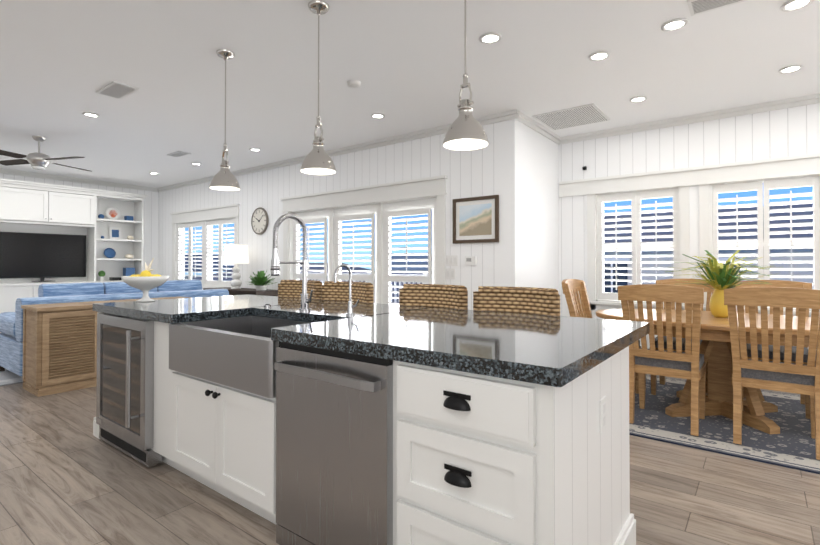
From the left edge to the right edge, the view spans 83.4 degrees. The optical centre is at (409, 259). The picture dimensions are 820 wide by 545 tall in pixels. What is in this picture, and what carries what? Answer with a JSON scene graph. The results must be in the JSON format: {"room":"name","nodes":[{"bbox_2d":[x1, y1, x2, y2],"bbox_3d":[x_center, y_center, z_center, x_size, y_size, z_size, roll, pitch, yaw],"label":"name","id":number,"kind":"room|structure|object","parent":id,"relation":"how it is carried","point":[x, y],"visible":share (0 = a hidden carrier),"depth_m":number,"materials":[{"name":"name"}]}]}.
{"room":"open-plan kitchen","nodes":[
{"label":"open-plan kitchen","id":0,"kind":"room"},
{"bbox_2d":[0,173,159,274],"bbox_3d":[-7.329,-0.104,6.714,0.160,2.750,6.930,0,-1,37],"label":"wall","id":1,"kind":"structure","parent":0,"point":[152,200],"depth_m":9.26,"materials":[{"name":"white paint"}]},
{"bbox_2d":[0,168,155,191],"bbox_3d":[-7.267,-1.442,6.637,0.050,0.075,6.900,0,-1,37],"label":"crown molding","id":2,"kind":"structure","parent":1,"relation":"attached to","point":[6,171],"depth_m":8.24,"materials":[{"name":"white wood"}]},
{"bbox_2d":[156,119,523,309],"bbox_3d":[-2.060,-0.099,7.159,7.990,2.750,0.160,0,-1,37],"label":"wall","id":3,"kind":"structure","parent":0,"point":[521,170],"depth_m":5.45,"materials":[{"name":"white wood"}]},
{"bbox_2d":[177,218,233,285],"bbox_3d":[-3.713,-0.110,8.413,2.016,1.156,0.157,0,-1,37],"label":"living room window","id":4,"kind":"structure","parent":3,"relation":"in","point":[207,253],"depth_m":8.37,"materials":[{"name":"white wood"}]},
{"bbox_2d":[251,207,268,234],"bbox_3d":[-2.382,-0.603,7.287,0.434,0.434,0.035,0,-1,37],"label":"clock","id":5,"kind":"object","parent":3,"relation":"attached to","point":[259,221],"visible":1,"depth_m":7.28,"materials":[{"name":"white"}]},
{"bbox_2d":[156,109,519,191],"bbox_3d":[-2.040,-1.438,7.027,7.880,0.075,0.050,0,-1,37],"label":"crown molding","id":6,"kind":"structure","parent":3,"relation":"attached to","point":[514,114],"depth_m":5.85,"materials":[{"name":"white wood"}]},
{"bbox_2d":[293,198,436,303],"bbox_3d":[-0.709,0.280,6.098,2.636,1.968,0.137,0,-1,37],"label":"french door","id":7,"kind":"structure","parent":3,"relation":"in","point":[381,278],"depth_m":5.88,"materials":[{"name":"white wood"}]},
{"bbox_2d":[445,255,457,278],"label":"switch plates","id":8,"kind":"object","parent":3,"relation":"attached to","point":[451,260],"depth_m":5.12,"materials":[{"name":"white plastic"}]},
{"bbox_2d":[465,256,476,264],"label":"thermostat","id":9,"kind":"object","parent":3,"relation":"attached to","point":[469,260],"depth_m":4.94,"materials":[{"name":"white plastic"}]},
{"bbox_2d":[453,195,498,243],"bbox_3d":[0.699,-0.419,4.934,0.550,0.490,0.028,0,-1,37],"label":"picture frame","id":10,"kind":"object","parent":3,"relation":"attached to","point":[475,219],"visible":0.98,"depth_m":4.92,"materials":[{"name":"brown wood"}]},
{"bbox_2d":[459,203,491,235],"bbox_3d":[0.699,-0.419,4.934,0.390,0.330,0.002,0,-1,37],"label":"art","id":11,"kind":"object","parent":10,"relation":"attached to","point":[475,219],"depth_m":4.93},
{"bbox_2d":[170,153,819,316],"bbox_3d":[0.500,0.160,5.965,11.995,2.205,1.481,0,-1,37],"label":"door frame","id":12,"kind":"structure","parent":3,"relation":"attached to","point":[704,178],"depth_m":5.22,"materials":[{"name":"white wood"}]},
{"bbox_2d":[0,374,819,544],"bbox_3d":[-1.883,1.264,3.326,12.910,0.060,8.550,0,-1,37],"label":"floor","id":13,"kind":"structure","parent":0,"point":[67,477],"depth_m":2.37,"materials":[{"name":"brown wood"}]},
{"bbox_2d":[0,369,22,385],"bbox_3d":[-4.769,1.259,6.145,3.200,0.012,3.400,0,-1,37],"label":"living room rug","id":14,"kind":"object","parent":13,"relation":"on","point":[7,377],"depth_m":4.76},
{"bbox_2d":[0,280,228,375],"bbox_3d":[-3.518,0.760,5.646,1.060,0.973,2.212,0,-1,37],"label":"sofa","id":15,"kind":"object","parent":14,"relation":"on","point":[11,342],"visible":0.27,"depth_m":4.96,"materials":[{"name":"fabric"}]},
{"bbox_2d":[22,304,97,396],"bbox_3d":[-3.374,0.862,4.519,0.467,0.770,0.573,0,-1,37],"label":"base cabinet","id":16,"kind":"object","parent":13,"relation":"on","point":[59,347],"depth_m":4.33,"materials":[{"name":"brown wood"}]},
{"bbox_2d":[0,178,146,332],"bbox_3d":[-6.496,0.012,7.240,0.515,2.530,4.300,0,-1,37],"label":"built-in shelves","id":17,"kind":"object","parent":13,"relation":"on","point":[53,234],"visible":0.81,"depth_m":7.98,"materials":[{"name":"white wood"}]},
{"bbox_2d":[0,232,85,281],"bbox_3d":[-6.216,-0.029,7.800,0.160,0.815,1.270,0,-1,37],"label":"tv","id":18,"kind":"object","parent":17,"relation":"on","point":[22,255],"depth_m":7.81,"materials":[{"name":"black plastic"}]},
{"bbox_2d":[105,300,135,302],"bbox_3d":[-3.090,0.866,4.890,0.467,0.770,0.610,0,-1,37],"label":"base cabinet","id":19,"kind":"object","parent":13,"relation":"on","point":[108,301],"depth_m":5.02,"materials":[{"name":"brown wood"}]},
{"bbox_2d":[203,287,277,295],"bbox_3d":[-2.616,0.871,7.121,1.440,0.810,0.440,0,-1,37],"label":"chest","id":20,"kind":"object","parent":13,"relation":"on","point":[252,291],"visible":0.08,"depth_m":6.76,"materials":[{"name":"brown wood"}]},
{"bbox_2d":[223,245,248,288],"bbox_3d":[-2.727,0.123,7.214,0.390,0.685,0.390,0,-1,37],"label":"table lamp","id":21,"kind":"object","parent":20,"relation":"on","point":[236,254],"visible":1,"depth_m":7.09,"materials":[{"name":"white ceramic"}]},
{"bbox_2d":[248,271,274,289],"bbox_3d":[-2.181,0.309,6.811,0.442,0.304,0.465,0,-1,37],"label":"potted plant","id":22,"kind":"object","parent":20,"relation":"on","point":[260,281],"visible":1,"depth_m":6.75,"materials":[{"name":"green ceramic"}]},
{"bbox_2d":[278,280,321,298],"bbox_3d":[-1.056,0.713,3.910,0.558,1.055,0.504,0,-1,37],"label":"stool","id":23,"kind":"object","parent":13,"relation":"on","point":[290,288],"visible":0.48,"depth_m":4.10,"materials":[{"name":"brown wicker"}]},
{"bbox_2d":[321,281,373,302],"bbox_3d":[-0.596,0.709,3.558,0.558,1.055,0.504,0,-1,37],"label":"stool","id":24,"kind":"object","parent":13,"relation":"on","point":[339,291],"visible":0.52,"depth_m":3.73,"materials":[{"name":"brown wicker"}]},
{"bbox_2d":[92,309,639,544],"bbox_3d":[-0.655,0.790,2.558,3.290,0.870,1.036,0,-1,37],"label":"kitchen island","id":25,"kind":"object","parent":13,"relation":"on","point":[305,419],"depth_m":1.70,"materials":[{"name":"white wood"}]},
{"bbox_2d":[274,342,392,544],"bbox_3d":[-0.315,0.773,1.768,0.614,0.846,0.158,0,-1,37],"label":"dishwasher","id":26,"kind":"object","parent":25,"relation":"in","point":[334,405],"depth_m":1.73,"materials":[{"name":"silver metal"}]},
{"bbox_2d":[92,294,649,380],"bbox_3d":[-0.549,0.366,2.701,3.310,0.120,1.248,0,-1,37],"label":"island countertop","id":27,"kind":"structure","parent":25,"relation":"on","point":[546,347],"depth_m":1.94,"materials":[{"name":"black stone"}]},
{"bbox_2d":[122,258,168,301],"bbox_3d":[-1.959,0.152,3.409,0.310,0.322,0.310,0,-1,37],"label":"fruit bowl","id":28,"kind":"object","parent":27,"relation":"on","point":[145,281],"visible":1,"depth_m":3.35,"materials":[{"name":"white ceramic"}]},
{"bbox_2d":[169,316,310,397],"bbox_3d":[-0.803,0.477,2.450,0.930,0.243,0.525,0,-1,37],"label":"sink","id":29,"kind":"object","parent":27,"relation":"in","point":[238,352],"depth_m":2.26,"materials":[{"name":"silver metal"}]},
{"bbox_2d":[599,396,606,433],"bbox_3d":[0.687,0.552,1.633,0.008,0.115,0.070,0,-1,37],"label":"outlet","id":30,"kind":"object","parent":25,"relation":"attached to","point":[602,399],"depth_m":1.62,"materials":[{"name":"white plastic"}]},
{"bbox_2d":[399,284,467,309],"bbox_3d":[0.064,0.704,3.054,0.558,1.055,0.504,0,-1,37],"label":"stool","id":31,"kind":"object","parent":13,"relation":"on","point":[441,296],"visible":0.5,"depth_m":3.21,"materials":[{"name":"brown wicker"}]},
{"bbox_2d":[473,286,559,315],"bbox_3d":[0.548,0.700,2.683,0.558,1.055,0.504,0,-1,37],"label":"stool","id":32,"kind":"object","parent":13,"relation":"on","point":[533,300],"visible":0.35,"depth_m":2.83,"materials":[{"name":"brown wicker"}]},
{"bbox_2d":[629,375,819,473],"bbox_3d":[2.618,1.231,3.623,3.400,0.012,1.950,0,-1,37],"label":"dining rug","id":33,"kind":"object","parent":13,"relation":"on","point":[791,445],"visible":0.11,"depth_m":3.25,"materials":[{"name":"carpet"}]},
{"bbox_2d":[562,279,640,393],"bbox_3d":[1.747,0.710,4.226,0.601,1.042,0.536,0,-1,37],"label":"dining chair","id":34,"kind":"object","parent":33,"relation":"on","point":[570,287],"visible":0.33,"depth_m":4.41,"materials":[{"name":"brown wood"}]},
{"bbox_2d":[618,284,705,435],"bbox_3d":[1.908,0.701,3.441,0.536,1.042,0.601,0,-1,37],"label":"dining chair","id":35,"kind":"object","parent":33,"relation":"on","point":[688,363],"visible":0.94,"depth_m":3.27,"materials":[{"name":"brown wood"}]},
{"bbox_2d":[650,279,714,394],"bbox_3d":[2.547,0.710,4.276,0.536,1.042,0.601,0,-1,37],"label":"dining chair","id":36,"kind":"object","parent":33,"relation":"on","point":[708,290],"visible":0.12,"depth_m":4.36,"materials":[{"name":"brown wood"}]},
{"bbox_2d":[596,309,818,433],"bbox_3d":[2.482,0.845,3.663,1.900,0.758,1.150,0,-1,37],"label":"dining table","id":37,"kind":"object","parent":33,"relation":"on","point":[715,348],"visible":0.6,"depth_m":3.57,"materials":[{"name":"brown wood"}]},
{"bbox_2d":[664,250,778,317],"bbox_3d":[2.487,0.194,3.675,0.774,0.541,0.750,0,-1,37],"label":"potted plant","id":38,"kind":"object","parent":37,"relation":"on","point":[721,277],"visible":0.9,"depth_m":3.62,"materials":[{"name":"green plant"}]},
{"bbox_2d":[724,287,819,459],"bbox_3d":[2.425,0.696,3.046,0.536,1.042,0.601,0,-1,37],"label":"dining chair","id":39,"kind":"object","parent":33,"relation":"on","point":[787,375],"visible":1,"depth_m":2.90,"materials":[{"name":"brown wood"}]},
{"bbox_2d":[735,280,811,418],"bbox_3d":[3.063,0.706,3.881,0.536,1.042,0.601,0,-1,37],"label":"dining chair","id":40,"kind":"object","parent":33,"relation":"on","point":[804,399],"visible":0.17,"depth_m":3.90,"materials":[{"name":"brown wood"}]},
{"bbox_2d":[0,0,819,187],"bbox_3d":[-1.883,-1.546,3.357,12.910,0.060,8.550,0,-1,37],"label":"ceiling","id":41,"kind":"structure","parent":0,"point":[62,62],"depth_m":3.69,"materials":[{"name":"white paint"}]},
{"bbox_2d":[0,136,91,171],"bbox_3d":[-4.533,-1.293,5.620,0.998,0.394,0.998,0,-1,-30],"label":"ceiling fan","id":42,"kind":"object","parent":41,"relation":"hanging from","point":[38,161],"visible":1,"depth_m":5.56,"materials":[{"name":"silver metal"}]},
{"bbox_2d":[82,112,99,117],"bbox_3d":[-3.308,-1.494,4.772,0.156,0.012,0.156,0,-1,37],"label":"recessed light","id":43,"kind":"object","parent":41,"relation":"in","point":[90,114],"visible":0.98,"depth_m":4.76,"materials":[{"name":"white"}]},
{"bbox_2d":[96,81,138,98],"bbox_3d":[-2.610,-1.501,4.099,0.400,0.013,0.200,0,-1,37],"label":"ceiling vent","id":44,"kind":"object","parent":41,"relation":"in","point":[115,89],"visible":1,"depth_m":4.08,"materials":[{"name":"white metal"}]},
{"bbox_2d":[167,151,190,156],"bbox_3d":[-3.254,-1.475,6.468,0.360,0.013,0.160,0,-1,37],"label":"ceiling vent","id":45,"kind":"object","parent":41,"relation":"in","point":[178,154],"visible":1,"depth_m":6.46,"materials":[{"name":"white"}]},
{"bbox_2d":[209,49,239,190],"bbox_3d":[-1.357,-1.016,3.377,0.210,0.999,0.210,0,-1,37],"label":"pendant light","id":46,"kind":"object","parent":41,"relation":"hanging from","point":[224,178],"visible":1,"depth_m":3.35,"materials":[{"name":"silver metal"}]},
{"bbox_2d":[249,148,260,150],"bbox_3d":[-2.098,-1.478,6.224,0.156,0.012,0.156,0,-1,37],"label":"recessed light","id":47,"kind":"object","parent":41,"relation":"in","point":[253,149],"visible":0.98,"depth_m":6.22,"materials":[{"name":"white"}]},
{"bbox_2d":[300,0,335,174],"bbox_3d":[-0.549,-1.022,2.760,0.210,0.999,0.210,0,-1,37],"label":"pendant light","id":48,"kind":"object","parent":41,"relation":"hanging from","point":[317,160],"visible":1,"depth_m":2.73,"materials":[{"name":"silver metal"}]},
{"bbox_2d":[347,80,360,87],"bbox_3d":[-0.479,-1.493,3.930,0.124,0.032,0.124,0,-1,37],"label":"smoke detector","id":49,"kind":"object","parent":41,"relation":"attached to","point":[353,83],"visible":1,"depth_m":3.89,"materials":[{"name":"white plastic"}]},
{"bbox_2d":[371,113,384,118],"bbox_3d":[-0.335,-1.494,4.806,0.156,0.012,0.156,0,-1,37],"label":"recessed light","id":50,"kind":"object","parent":41,"relation":"in","point":[377,115],"visible":0.98,"depth_m":4.80,"materials":[{"name":"white"}]},
{"bbox_2d":[443,0,487,150],"bbox_3d":[0.258,-1.029,2.142,0.210,0.999,0.210,0,-1,37],"label":"pendant light","id":51,"kind":"object","parent":41,"relation":"hanging from","point":[465,131],"visible":1,"depth_m":2.11,"materials":[{"name":"silver metal"}]},
{"bbox_2d":[479,32,501,43],"bbox_3d":[0.551,-1.512,3.153,0.156,0.012,0.156,0,-1,37],"label":"recessed light","id":52,"kind":"object","parent":41,"relation":"in","point":[490,38],"visible":1,"depth_m":3.15,"materials":[{"name":"white"}]},
{"bbox_2d":[532,103,609,129],"bbox_3d":[1.712,-1.492,4.867,0.620,0.013,0.620,0,-1,37],"label":"ceiling vent","id":53,"kind":"object","parent":41,"relation":"in","point":[591,113],"visible":1,"depth_m":4.83,"materials":[{"name":"white metal"}]},
{"bbox_2d":[588,51,610,60],"bbox_3d":[1.410,-1.509,3.424,0.156,0.012,0.156,0,-1,37],"label":"recessed light","id":54,"kind":"object","parent":41,"relation":"in","point":[599,55],"visible":1,"depth_m":3.42,"materials":[{"name":"white"}]},
{"bbox_2d":[629,96,647,102],"bbox_3d":[2.146,-1.499,4.320,0.156,0.012,0.156,0,-1,37],"label":"recessed light","id":55,"kind":"object","parent":41,"relation":"in","point":[638,99],"visible":0.96,"depth_m":4.32,"materials":[{"name":"white"}]},
{"bbox_2d":[661,18,688,30],"bbox_3d":[1.712,-1.514,2.975,0.156,0.012,0.156,0,-1,37],"label":"recessed light","id":56,"kind":"object","parent":41,"relation":"in","point":[675,24],"visible":1,"depth_m":2.97,"materials":[{"name":"white"}]},
{"bbox_2d":[687,0,746,15],"bbox_3d":[1.846,-1.517,2.659,0.400,0.013,0.200,0,-1,37],"label":"ceiling vent","id":57,"kind":"object","parent":41,"relation":"in","point":[696,7],"visible":1,"depth_m":2.73,"materials":[{"name":"white metal"}]},
{"bbox_2d":[778,65,803,73],"bbox_3d":[3.025,-1.507,3.652,0.156,0.012,0.156,0,-1,37],"label":"recessed light","id":58,"kind":"object","parent":41,"relation":"in","point":[790,69],"visible":0.98,"depth_m":3.65,"materials":[{"name":"white"}]},
{"bbox_2d":[780,0,813,11],"bbox_3d":[2.304,-1.517,2.737,0.156,0.012,0.156,0,-1,37],"label":"recessed light","id":59,"kind":"object","parent":41,"relation":"in","point":[791,5],"visible":0.96,"depth_m":2.75,"materials":[{"name":"white"}]},
{"bbox_2d":[524,125,559,294],"bbox_3d":[1.433,-0.120,5.282,0.160,2.750,1.080,0,-1,37],"label":"wall","id":60,"kind":"structure","parent":0,"point":[541,154],"depth_m":5.24,"materials":[{"name":"white paint"}]},
{"bbox_2d":[519,112,563,144],"bbox_3d":[1.449,-1.459,5.145,0.050,0.075,1.200,0,-1,37],"label":"crown molding","id":61,"kind":"structure","parent":60,"relation":"attached to","point":[524,119],"depth_m":5.15,"materials":[{"name":"white wood"}]},
{"bbox_2d":[560,103,819,348],"bbox_3d":[3.712,-0.130,4.344,4.920,2.750,0.160,0,-1,37],"label":"wall","id":62,"kind":"structure","parent":0,"point":[794,131],"depth_m":4.90,"materials":[{"name":"white wood"}]},
{"bbox_2d":[564,93,819,143],"bbox_3d":[3.692,-1.469,4.242,4.710,0.075,0.050,0,-1,37],"label":"crown molding","id":63,"kind":"structure","parent":62,"relation":"attached to","point":[815,98],"depth_m":4.75,"materials":[{"name":"white wood"}]},
{"bbox_2d":[598,176,819,307],"bbox_3d":[3.474,-0.148,4.510,3.096,1.226,0.147,0,-1,37],"label":"dining room window","id":64,"kind":"structure","parent":62,"relation":"in","point":[636,247],"depth_m":4.67,"materials":[{"name":"white wood"}]},
{"label":"outside","id":65,"kind":"structure","parent":0,"visible":0},
{"bbox_2d":[184,254,427,270],"bbox_3d":[27.753,0.167,87.039,462.000,10.000,292.000,0,-1,37],"label":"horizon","id":66,"kind":"structure","parent":65,"point":[392,263],"depth_m":284.37,"materials":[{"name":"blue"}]},
{"bbox_2d":[300,272,427,304],"bbox_3d":[-1.041,0.858,8.176,7.360,1.260,2.690,0,-1,37],"label":"deck","id":67,"kind":"object","parent":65,"point":[395,283],"depth_m":9.24,"materials":[{"name":"beige"}]},
{"bbox_3d":[32.846,5.089,75.535,280.000,0.100,280.000,0,-1,37],"label":"ground","id":68,"kind":"structure","parent":65,"visible":0},
{"bbox_2d":[192,263,369,280],"bbox_3d":[-10.262,2.527,43.066,16.000,4.300,13.000,0,-1,37],"label":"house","id":69,"kind":"structure","parent":68,"relation":"on","point":[315,268],"depth_m":40.24,"materials":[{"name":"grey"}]},
{"bbox_2d":[300,271,422,304],"bbox_3d":[-1.023,2.611,25.926,15.500,3.750,11.000,0,-1,37],"label":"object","id":70,"kind":"structure","parent":68,"relation":"on","point":[392,282],"depth_m":23.10,"materials":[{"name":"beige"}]},
{"bbox_2d":[604,203,813,292],"bbox_3d":[11.313,1.209,19.025,13.500,6.400,11.000,0,-1,37],"label":"house","id":71,"kind":"structure","parent":68,"relation":"on","point":[772,265],"depth_m":15.15,"materials":[{"name":"grey"}]}
]}

